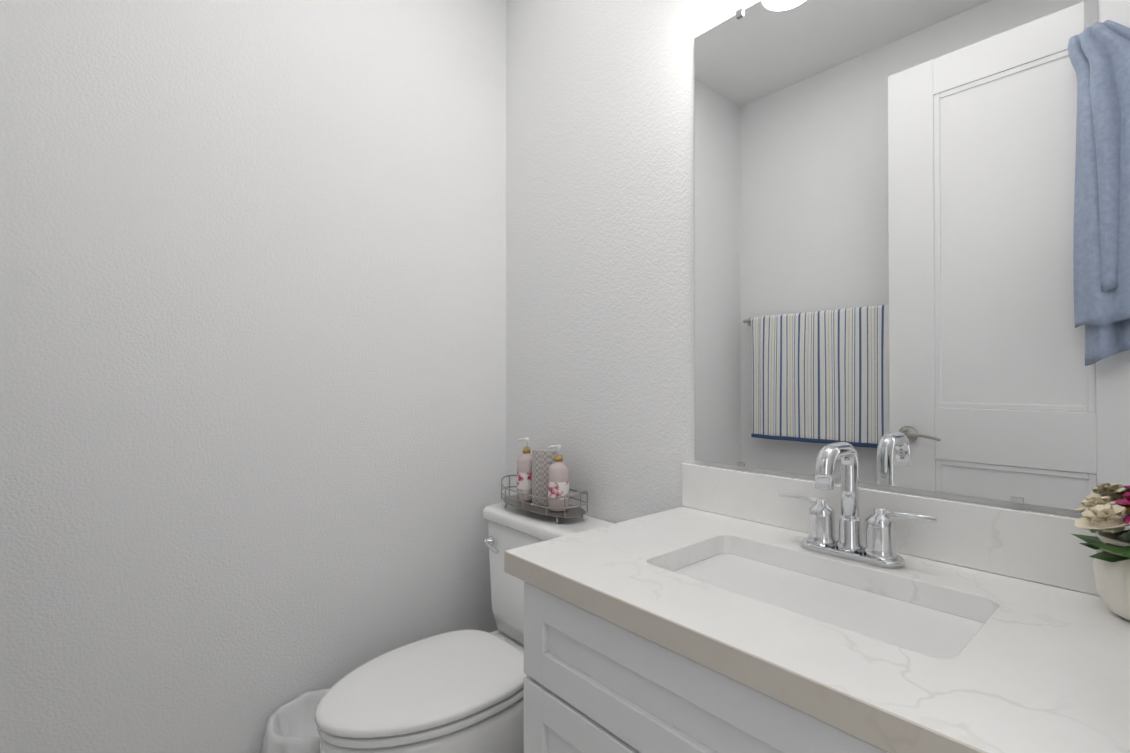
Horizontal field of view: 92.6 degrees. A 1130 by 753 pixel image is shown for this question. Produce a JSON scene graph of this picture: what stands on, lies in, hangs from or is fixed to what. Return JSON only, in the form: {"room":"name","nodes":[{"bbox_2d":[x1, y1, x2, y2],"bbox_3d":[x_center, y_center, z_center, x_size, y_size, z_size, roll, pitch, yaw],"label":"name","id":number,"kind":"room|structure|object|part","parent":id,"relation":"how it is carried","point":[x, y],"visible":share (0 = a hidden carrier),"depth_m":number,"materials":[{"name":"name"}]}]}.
{"room":"bathroom","nodes":[
{"label":"bathroom","id":0,"kind":"room"},
{"bbox_2d":[0,0,505,752],"bbox_3d":[-0.869,-0.168,1.516,1.855,2.740,0.120,0,-1,-41],"label":"wall","id":1,"kind":"structure","parent":0,"point":[252,362],"depth_m":1.43,"materials":[{"name":"white paint"}]},
{"bbox_2d":[506,0,1082,522],"bbox_3d":[0.438,-0.169,1.332,0.120,2.740,1.870,0,-1,-41],"label":"wall","id":2,"kind":"structure","parent":0,"point":[600,242],"depth_m":1.60,"materials":[{"name":"white paint"}]},
{"bbox_2d":[694,0,1129,509],"bbox_3d":[0.621,-0.327,1.020,0.010,1.067,0.898,0,-1,-41],"label":"mirror","id":3,"kind":"object","parent":2,"relation":"attached to","point":[912,244],"visible":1,"depth_m":0.99,"materials":[{"name":"clear glass"}]},
{"bbox_3d":[0.097,1.244,0.391,1.855,0.100,3.070,0,-1,-41],"label":"floor","id":4,"kind":"structure","parent":0,"visible":0},
{"bbox_2d":[261,689,328,752],"bbox_3d":[-0.665,1.044,1.432,0.268,0.314,0.277,0,-1,-41],"label":"waste bin","id":5,"kind":"object","parent":4,"relation":"on","point":[291,726],"visible":0.35,"depth_m":1.45,"materials":[{"name":"grey plastic"}]},
{"bbox_2d":[315,502,614,752],"bbox_3d":[-0.263,0.809,1.446,0.762,0.785,0.504,0,-1,-41],"label":"toilet","id":6,"kind":"object","parent":4,"relation":"on","point":[459,691],"visible":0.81,"depth_m":1.33,"materials":[{"name":"white ceramic"}]},
{"bbox_3d":[-0.347,0.781,1.373,0.540,0.055,0.384,0,-1,-41],"label":"seat lid","id":7,"kind":"part","parent":6,"relation":"part of","materials":[{"name":"white plastic"}]},
{"bbox_3d":[-0.227,0.519,1.671,0.034,0.034,0.092,0,-1,-41],"label":"lever","id":8,"kind":"part","parent":6,"relation":"part of","materials":[{"name":"silver metal"}]},
{"bbox_2d":[501,474,587,523],"bbox_3d":[-0.070,0.371,1.655,0.153,0.094,0.353,0,-1,-41],"label":"wire basket","id":9,"kind":"object","parent":6,"relation":"on","point":[572,511],"visible":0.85,"depth_m":1.58,"materials":[{"name":"silver metal"}]},
{"bbox_2d":[517,438,531,500],"bbox_3d":[-0.123,0.294,1.726,0.062,0.197,0.062,0,-1,-41],"label":"soap bottle","id":10,"kind":"object","parent":9,"relation":"in","point":[524,472],"visible":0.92,"depth_m":1.70,"materials":[{"name":"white plastic"}]},
{"bbox_2d":[532,449,556,505],"bbox_3d":[-0.063,0.310,1.667,0.068,0.165,0.038,0,0,29],"label":"hand towel","id":11,"kind":"object","parent":9,"relation":"in","point":[542,460],"visible":0.73,"depth_m":1.65,"materials":[{"name":"fabric"}]},
{"bbox_2d":[548,445,568,511],"bbox_3d":[-0.019,0.296,1.591,0.062,0.191,0.062,0,-1,-41],"label":"soap bottle","id":12,"kind":"object","parent":9,"relation":"in","point":[558,477],"visible":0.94,"depth_m":1.57,"materials":[{"name":"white plastic"}]},
{"bbox_2d":[504,463,1129,752],"bbox_3d":[0.404,0.707,0.843,0.560,0.980,0.938,0,-1,-41],"label":"bathroom vanity","id":13,"kind":"object","parent":4,"relation":"on","point":[722,610],"visible":1,"depth_m":0.80,"materials":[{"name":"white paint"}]},
{"bbox_2d":[778,442,937,568],"bbox_3d":[0.491,0.223,0.965,0.151,0.210,0.272,0,-1,-41],"label":"faucet","id":14,"kind":"object","parent":13,"relation":"on","point":[879,549],"visible":1,"depth_m":0.97,"materials":[{"name":"silver metal"}]},
{"bbox_2d":[1072,492,1129,620],"bbox_3d":[0.780,0.235,0.683,0.160,0.178,0.212,0,-1,-41],"label":"flower pot","id":15,"kind":"object","parent":13,"relation":"on","point":[1105,520],"visible":1,"depth_m":0.72,"materials":[{"name":"white ceramic"}]}
]}

